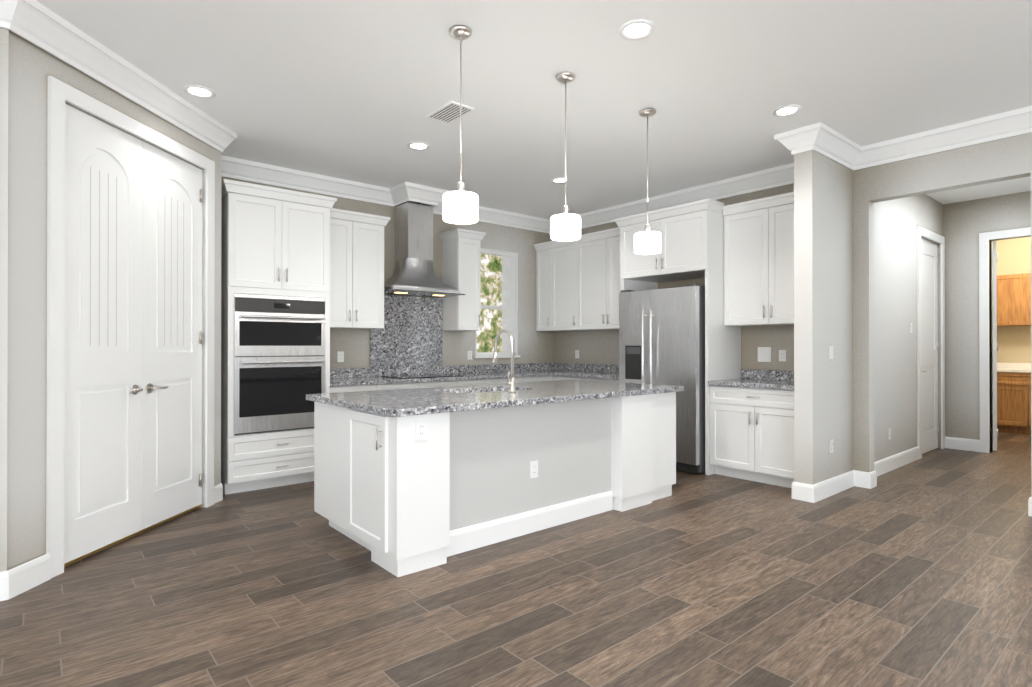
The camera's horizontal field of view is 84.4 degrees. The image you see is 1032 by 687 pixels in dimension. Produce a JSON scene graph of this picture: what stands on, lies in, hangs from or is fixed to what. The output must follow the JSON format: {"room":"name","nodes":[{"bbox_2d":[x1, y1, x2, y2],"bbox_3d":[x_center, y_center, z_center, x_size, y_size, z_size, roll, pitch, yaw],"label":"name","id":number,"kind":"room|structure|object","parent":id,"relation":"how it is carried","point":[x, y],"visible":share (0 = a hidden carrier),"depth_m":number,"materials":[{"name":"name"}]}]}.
{"room":"kitchen","nodes":[
{"label":"kitchen","id":0,"kind":"room"},
{"bbox_2d":[0,28,8,571],"bbox_3d":[-4.278,-0.235,1.439,4.470,3.000,0.120,0,0,-40],"label":"wall","id":1,"kind":"structure","parent":0,"point":[4,103],"depth_m":2.83,"materials":[{"name":"paint"}]},
{"bbox_2d":[0,437,1031,600],"bbox_3d":[0.950,1.197,1.955,13.130,0.140,8.530,0,0,-40],"label":"baseboard","id":2,"kind":"structure","parent":1,"relation":"attached to","point":[21,578],"depth_m":4.64,"materials":[{"name":"white wood"}]},
{"bbox_2d":[7,30,221,569],"bbox_3d":[-2.748,-0.226,3.963,1.400,3.000,2.038,0,0,-40],"label":"wall","id":3,"kind":"structure","parent":0,"point":[32,67],"depth_m":2.99,"materials":[{"name":"paint"}]},
{"bbox_2d":[46,76,214,577],"bbox_3d":[-2.472,-0.087,3.806,1.040,2.720,1.061,0,0,-40],"label":"door frame","id":4,"kind":"structure","parent":3,"relation":"attached to","point":[60,93],"depth_m":3.15,"materials":[{"name":"white wood"}]},
{"bbox_2d":[64,104,201,566],"bbox_3d":[-2.512,-0.046,3.802,0.923,2.615,0.923,0,0,-40],"label":"double pantry door","id":5,"kind":"structure","parent":3,"relation":"in","point":[133,348],"depth_m":3.68,"materials":[{"name":"white wood"}]},
{"bbox_2d":[0,0,1031,233],"bbox_3d":[-0.386,-1.653,1.276,10.200,0.164,9.200,0,0,-40],"label":"crown molding","id":6,"kind":"structure","parent":3,"relation":"attached to","point":[39,25],"depth_m":4.63,"materials":[{"name":"white wood"}]},
{"bbox_2d":[221,176,553,368],"bbox_3d":[-1.203,-0.216,6.679,4.710,3.000,0.120,0,0,-40],"label":"wall","id":7,"kind":"structure","parent":0,"point":[534,346],"depth_m":7.09,"materials":[{"name":"paint"}]},
{"bbox_2d":[337,351,343,361],"bbox_3d":[-1.861,0.141,6.039,0.070,0.114,0.007,0,0,-40],"label":"outlet","id":8,"kind":"object","parent":7,"relation":"attached to","point":[340,356],"visible":1,"depth_m":6.04,"materials":[{"name":"white plastic"}]},
{"bbox_2d":[329,208,389,328],"bbox_3d":[-1.734,-0.743,5.893,0.751,1.168,0.393,0,0,-40],"label":"upper cabinet","id":9,"kind":"object","parent":7,"relation":"attached to","point":[356,292],"visible":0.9,"depth_m":5.79,"materials":[{"name":"white wood"}]},
{"bbox_2d":[384,202,464,297],"bbox_3d":[-1.083,-1.047,6.362,0.900,1.001,0.516,0,0,-40],"label":"range hood","id":10,"kind":"object","parent":7,"relation":"attached to","point":[414,273],"visible":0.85,"depth_m":6.32,"materials":[{"name":"silver metal"}]},
{"bbox_2d":[439,228,485,330],"bbox_3d":[-0.642,-0.740,6.815,0.412,1.168,0.393,0,0,-40],"label":"upper cabinet","id":11,"kind":"object","parent":7,"relation":"attached to","point":[461,260],"visible":1,"depth_m":6.71,"materials":[{"name":"white wood"}]},
{"bbox_2d":[467,351,471,359],"bbox_3d":[-0.577,0.145,7.123,0.070,0.114,0.007,0,0,-40],"label":"outlet","id":12,"kind":"object","parent":7,"relation":"attached to","point":[469,355],"visible":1,"depth_m":7.12,"materials":[{"name":"white plastic"}]},
{"bbox_2d":[474,248,519,357],"bbox_3d":[-0.273,-0.514,7.446,0.740,1.401,0.150,0,0,-40],"label":"window","id":13,"kind":"structure","parent":7,"relation":"in","point":[490,355],"depth_m":7.51,"materials":[{"name":"white wood"}]},
{"bbox_2d":[481,249,516,352],"bbox_3d":[-0.261,-0.536,7.433,0.672,1.329,0.035,0,0,-40],"label":"window blinds","id":14,"kind":"object","parent":13,"relation":"attached to","point":[509,323],"visible":0.96,"depth_m":7.57,"materials":[{"name":"white plastic"}]},
{"bbox_2d":[0,432,1031,686],"bbox_3d":[1.760,1.321,3.142,16.300,0.100,9.700,0,0,-40],"label":"floor","id":15,"kind":"structure","parent":0,"point":[916,574],"depth_m":2.82,"materials":[{"name":"brown wood"}]},
{"bbox_2d":[221,179,336,494],"bbox_3d":[-2.249,-0.037,5.236,0.962,2.630,0.728,0,0,-40],"label":"tall cabinet","id":16,"kind":"object","parent":15,"relation":"on","point":[275,306],"visible":0.96,"depth_m":4.96,"materials":[{"name":"white wood"}]},
{"bbox_2d":[234,294,324,435],"bbox_3d":[-2.231,0.178,5.214,0.778,1.190,0.671,0,0,-40],"label":"oven","id":17,"kind":"object","parent":16,"relation":"in","point":[279,340],"depth_m":4.98,"materials":[{"name":"grey metal"}]},
{"bbox_2d":[330,382,421,392],"bbox_3d":[-1.580,0.843,5.870,0.965,0.876,0.617,0,0,-40],"label":"base cabinet","id":18,"kind":"object","parent":15,"relation":"on","point":[336,389],"depth_m":5.62,"materials":[{"name":"white wood"}]},
{"bbox_2d":[422,379,493,387],"bbox_3d":[-0.843,0.845,6.493,0.965,0.876,0.617,0,0,-40],"label":"base cabinet","id":19,"kind":"object","parent":15,"relation":"on","point":[481,381],"depth_m":6.26,"materials":[{"name":"white wood"}]},
{"bbox_2d":[314,391,675,576],"bbox_3d":[-0.048,0.837,4.359,2.674,0.876,1.190,0,0,-40],"label":"kitchen island","id":20,"kind":"object","parent":15,"relation":"on","point":[394,496],"visible":0.83,"depth_m":3.67,"materials":[{"name":"white wood"}]},
{"bbox_2d":[416,419,426,440],"bbox_3d":[-0.527,0.481,3.172,0.070,0.114,0.007,0,0,-40],"label":"outlet","id":21,"kind":"object","parent":20,"relation":"attached to","point":[421,429],"visible":1,"depth_m":3.17,"materials":[{"name":"white plastic"}]},
{"bbox_2d":[306,379,683,416],"bbox_3d":[-0.035,0.378,4.395,2.710,0.040,1.275,0,0,-40],"label":"island countertop","id":22,"kind":"structure","parent":20,"relation":"on","point":[407,402],"depth_m":3.90,"materials":[{"name":"stone"}]},
{"bbox_2d":[492,329,515,391],"bbox_3d":[-0.101,0.124,4.256,0.088,0.467,0.266,0,0,-40],"label":"faucet","id":23,"kind":"object","parent":22,"relation":"on","point":[511,383],"visible":1,"depth_m":4.18,"materials":[{"name":"silver metal"}]},
{"bbox_2d":[530,460,537,478],"bbox_3d":[0.123,0.853,3.857,0.070,0.114,0.007,0,0,-40],"label":"outlet","id":24,"kind":"object","parent":20,"relation":"attached to","point":[533,469],"visible":1,"depth_m":3.85,"materials":[{"name":"white plastic"}]},
{"bbox_2d":[494,376,553,383],"bbox_3d":[-0.105,0.848,7.115,0.965,0.876,0.617,0,0,-40],"label":"base cabinet","id":25,"kind":"object","parent":15,"relation":"on","point":[544,378],"depth_m":6.92,"materials":[{"name":"white wood"}]},
{"bbox_2d":[330,295,553,386],"bbox_3d":[-0.588,-0.068,6.682,3.518,0.949,0.660,0,0,-40],"label":"backsplash","id":26,"kind":"structure","parent":25,"relation":"on","point":[406,339],"depth_m":6.54,"materials":[{"name":"stone"}]},
{"bbox_2d":[381,374,463,378],"bbox_3d":[-1.033,0.360,6.298,0.760,0.009,0.500,0,0,-40],"label":"cooktop","id":27,"kind":"object","parent":26,"relation":"in","point":[420,376],"visible":1,"depth_m":6.21,"materials":[{"name":"black"}]},
{"bbox_2d":[554,376,581,380],"bbox_3d":[0.857,0.848,7.209,0.627,0.876,0.518,0,0,-40],"label":"base cabinet","id":28,"kind":"object","parent":15,"relation":"on","point":[555,377],"depth_m":7.03,"materials":[{"name":"white"}]},
{"bbox_2d":[582,378,618,381],"bbox_3d":[1.218,0.846,6.782,0.627,0.876,0.599,0,0,-40],"label":"base cabinet","id":29,"kind":"object","parent":15,"relation":"on","point":[592,379],"depth_m":6.58,"materials":[{"name":"white wood"}]},
{"bbox_2d":[554,363,618,379],"bbox_3d":[1.060,0.337,6.951,0.651,0.140,1.054,0,0,-40],"label":"countertop","id":30,"kind":"structure","parent":29,"relation":"on","point":[598,371],"depth_m":7.28,"materials":[{"name":"stone"}]},
{"bbox_2d":[619,283,704,473],"bbox_3d":[1.689,0.350,6.079,0.803,1.862,0.955,0,0,-40],"label":"fridge","id":31,"kind":"object","parent":15,"relation":"on","point":[661,336],"visible":0.48,"depth_m":5.68,"materials":[{"name":"grey metal"}]},
{"bbox_2d":[614,198,740,474],"bbox_3d":[1.736,-0.053,6.121,0.693,2.670,1.167,0,0,-40],"label":"tall cabinet","id":32,"kind":"object","parent":15,"relation":"on","point":[692,240],"visible":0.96,"depth_m":5.71,"materials":[{"name":"white wood"}]},
{"bbox_2d":[710,385,793,487],"bbox_3d":[2.395,0.841,5.370,0.650,0.875,0.907,0,0,-40],"label":"base cabinet","id":33,"kind":"object","parent":15,"relation":"on","point":[751,434],"visible":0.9,"depth_m":5.20,"materials":[{"name":"white wood"}]},
{"bbox_2d":[708,369,793,389],"bbox_3d":[2.394,0.332,5.371,0.651,0.140,0.903,0,0,-40],"label":"countertop","id":34,"kind":"structure","parent":33,"relation":"on","point":[769,379],"depth_m":5.52,"materials":[{"name":"stone"}]},
{"bbox_2d":[997,363,1030,434],"bbox_3d":[7.403,0.789,8.170,0.577,1.000,0.900,0,0,-40],"label":"base cabinet","id":35,"kind":"object","parent":15,"relation":"on","point":[1013,397],"visible":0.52,"depth_m":8.13,"materials":[{"name":"brown wood"}]},
{"bbox_2d":[36,0,1031,219],"bbox_3d":[1.760,-1.779,3.153,16.300,0.100,9.700,0,0,-40],"label":"ceiling","id":36,"kind":"structure","parent":0,"point":[356,90],"depth_m":3.72,"materials":[{"name":"white paint"}]},
{"bbox_2d":[183,85,215,98],"bbox_3d":[-2.166,-1.721,3.896,0.196,0.010,0.196,0,0,-40],"label":"recessed light","id":37,"kind":"object","parent":36,"relation":"in","point":[198,91],"visible":0.98,"depth_m":3.89,"materials":[{"name":"white plastic"}]},
{"bbox_2d":[407,142,429,149],"bbox_3d":[-0.849,-1.717,4.955,0.196,0.010,0.196,0,0,-40],"label":"recessed light","id":38,"kind":"object","parent":36,"relation":"in","point":[418,145],"visible":0.98,"depth_m":4.95,"materials":[{"name":"white plastic"}]},
{"bbox_2d":[426,101,473,122],"bbox_3d":[-0.490,-1.718,4.237,0.200,0.014,0.340,0,0,-40],"label":"ceiling vent","id":39,"kind":"object","parent":36,"relation":"in","point":[448,112],"visible":0.96,"depth_m":4.22,"materials":[{"name":"white metal"}]},
{"bbox_2d":[443,25,477,223],"bbox_3d":[-0.305,-1.204,3.148,0.196,1.049,0.196,0,0,-40],"label":"pendant light","id":40,"kind":"object","parent":36,"relation":"hanging from","point":[460,205],"visible":1,"depth_m":3.10,"materials":[{"name":"white glass"}]},
{"bbox_2d":[551,177,569,182],"bbox_3d":[0.466,-1.714,5.987,0.196,0.010,0.196,0,0,-40],"label":"recessed light","id":41,"kind":"object","parent":36,"relation":"in","point":[558,180],"visible":0.88,"depth_m":5.97,"materials":[{"name":"white plastic"}]},
{"bbox_2d":[551,72,580,240],"bbox_3d":[0.321,-1.202,3.677,0.196,1.049,0.196,0,0,-40],"label":"pendant light","id":42,"kind":"object","parent":36,"relation":"hanging from","point":[565,225],"visible":1,"depth_m":3.62,"materials":[{"name":"white glass"}]},
{"bbox_2d":[619,19,654,39],"bbox_3d":[0.665,-1.724,3.132,0.196,0.010,0.196,0,0,-40],"label":"recessed light","id":43,"kind":"object","parent":36,"relation":"in","point":[637,29],"visible":1,"depth_m":3.13,"materials":[{"name":"white plastic"}]},
{"bbox_2d":[634,108,660,254],"bbox_3d":[0.978,-1.200,4.232,0.196,1.049,0.196,0,0,-40],"label":"pendant light","id":44,"kind":"object","parent":36,"relation":"hanging from","point":[647,241],"visible":1,"depth_m":4.18,"materials":[{"name":"white glass"}]},
{"bbox_2d":[773,105,801,116],"bbox_3d":[2.005,-1.720,4.211,0.196,0.010,0.196,0,0,-40],"label":"recessed light","id":45,"kind":"object","parent":36,"relation":"in","point":[786,110],"visible":1,"depth_m":4.21,"materials":[{"name":"white plastic"}]},
{"bbox_2d":[554,133,1031,496],"bbox_3d":[4.592,-0.221,5.552,2.930,3.000,9.320,0,0,-40],"label":"wall","id":46,"kind":"structure","parent":0,"point":[1008,158],"depth_m":5.06,"materials":[{"name":"paint"}]},
{"bbox_2d":[534,243,549,330],"bbox_3d":[0.507,-0.765,7.846,0.347,1.186,0.295,0,0,-40],"label":"upper cabinet","id":47,"kind":"object","parent":46,"relation":"attached to","point":[542,250],"depth_m":7.75,"materials":[{"name":"white wood"}]},
{"bbox_2d":[550,240,577,330],"bbox_3d":[0.757,-0.766,7.550,0.347,1.186,0.480,0,0,-40],"label":"upper cabinet","id":48,"kind":"object","parent":46,"relation":"attached to","point":[563,254],"depth_m":7.44,"materials":[{"name":"white wood"}]},
{"bbox_2d":[575,350,578,358],"bbox_3d":[0.831,0.147,7.728,0.007,0.114,0.070,0,0,-40],"label":"outlet","id":49,"kind":"object","parent":46,"relation":"attached to","point":[576,354],"visible":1,"depth_m":7.73,"materials":[{"name":"white plastic"}]},
{"bbox_2d":[578,227,620,330],"bbox_3d":[1.215,-0.768,7.008,0.347,1.186,0.940,0,0,-40],"label":"upper cabinet","id":50,"kind":"object","parent":46,"relation":"attached to","point":[578,285],"depth_m":6.98,"materials":[{"name":"white wood"}]},
{"bbox_2d":[722,192,793,325],"bbox_3d":[2.493,-0.775,5.459,0.393,1.188,0.907,0,0,-40],"label":"upper cabinet","id":51,"kind":"object","parent":46,"relation":"attached to","point":[758,262],"visible":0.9,"depth_m":5.43,"materials":[{"name":"white wood"}]},
{"bbox_2d":[758,347,771,361],"bbox_3d":[2.505,0.110,5.739,0.014,0.150,0.140,0,0,-40],"label":"light switch panel","id":52,"kind":"object","parent":46,"relation":"attached to","point":[764,354],"visible":1,"depth_m":5.73,"materials":[{"name":"white plastic"}]},
{"bbox_2d":[779,350,785,361],"bbox_3d":[2.624,0.120,5.604,0.007,0.114,0.070,0,0,-40],"label":"outlet","id":53,"kind":"object","parent":46,"relation":"attached to","point":[782,355],"visible":1,"depth_m":5.60,"materials":[{"name":"white plastic"}]},
{"bbox_2d":[921,238,938,453],"bbox_3d":[4.842,0.029,6.673,0.834,2.485,0.100,0,0,-40],"label":"hall door","id":54,"kind":"structure","parent":46,"relation":"in","point":[930,427],"depth_m":6.75,"materials":[{"name":"white wood"}]},
{"bbox_2d":[917,226,944,458],"bbox_3d":[4.859,-0.012,6.653,1.020,2.590,0.020,0,0,-40],"label":"door frame","id":55,"kind":"structure","parent":46,"relation":"attached to","point":[930,235],"depth_m":6.37,"materials":[{"name":"white wood"}]},
{"bbox_2d":[794,150,942,484],"bbox_3d":[3.827,-0.219,5.891,3.900,3.000,0.145,0,0,-40],"label":"wall","id":56,"kind":"structure","parent":0,"point":[823,283],"depth_m":4.97,"materials":[{"name":"paint"}]},
{"bbox_2d":[829,439,832,452],"bbox_3d":[2.662,0.867,4.803,0.070,0.114,0.007,0,0,-40],"label":"outlet","id":57,"kind":"object","parent":56,"relation":"attached to","point":[831,446],"visible":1,"depth_m":4.79,"materials":[{"name":"white plastic"}]},
{"bbox_2d":[829,346,832,358],"bbox_3d":[2.663,0.077,4.805,0.070,0.114,0.009,0,0,-40],"label":"light switch","id":58,"kind":"object","parent":56,"relation":"attached to","point":[830,352],"visible":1,"depth_m":4.79,"materials":[{"name":"white plastic"}]},
{"bbox_2d":[888,428,890,439],"bbox_3d":[3.762,0.910,5.732,0.070,0.114,0.007,0,0,-40],"label":"outlet","id":59,"kind":"object","parent":56,"relation":"attached to","point":[889,433],"visible":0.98,"depth_m":5.72,"materials":[{"name":"white plastic"}]},
{"bbox_2d":[943,191,1030,451],"bbox_3d":[5.928,-0.218,6.333,0.120,3.000,1.890,0,0,-40],"label":"wall","id":60,"kind":"structure","parent":0,"point":[965,223],"depth_m":6.84,"materials":[{"name":"paint"}]},
{"bbox_2d":[991,241,997,450],"bbox_3d":[5.899,0.030,7.026,0.049,2.485,0.738,0,0,38],"label":"open bathroom door","id":61,"kind":"structure","parent":60,"relation":"in","point":[994,256],"depth_m":6.74,"materials":[{"name":"white wood"}]},
{"bbox_2d":[979,227,1030,452],"bbox_3d":[5.836,-0.012,6.425,0.140,2.590,0.930,0,0,-40],"label":"door frame","id":62,"kind":"structure","parent":60,"relation":"attached to","point":[985,366],"depth_m":6.70,"materials":[{"name":"white wood"}]},
{"bbox_2d":[996,237,1030,362],"bbox_3d":[7.920,-0.211,8.113,0.120,3.000,1.740,0,0,-40],"label":"wall","id":63,"kind":"structure","parent":0,"point":[1014,342],"depth_m":8.54,"materials":[{"name":"beige paint"}]},
{"bbox_2d":[997,273,1030,326],"bbox_3d":[7.503,-0.636,8.260,0.315,0.750,0.880,0,0,-40],"label":"upper cabinet","id":64,"kind":"object","parent":63,"relation":"attached to","point":[1013,299],"visible":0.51,"depth_m":8.30,"materials":[{"name":"brown wood"}]},
{"label":"outside","id":65,"kind":"structure","parent":0,"visible":0},
{"bbox_2d":[477,254,509,351],"bbox_3d":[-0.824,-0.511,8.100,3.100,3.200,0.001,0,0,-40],"label":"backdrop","id":66,"kind":"structure","parent":65,"point":[491,294],"depth_m":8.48,"materials":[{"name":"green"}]}
]}

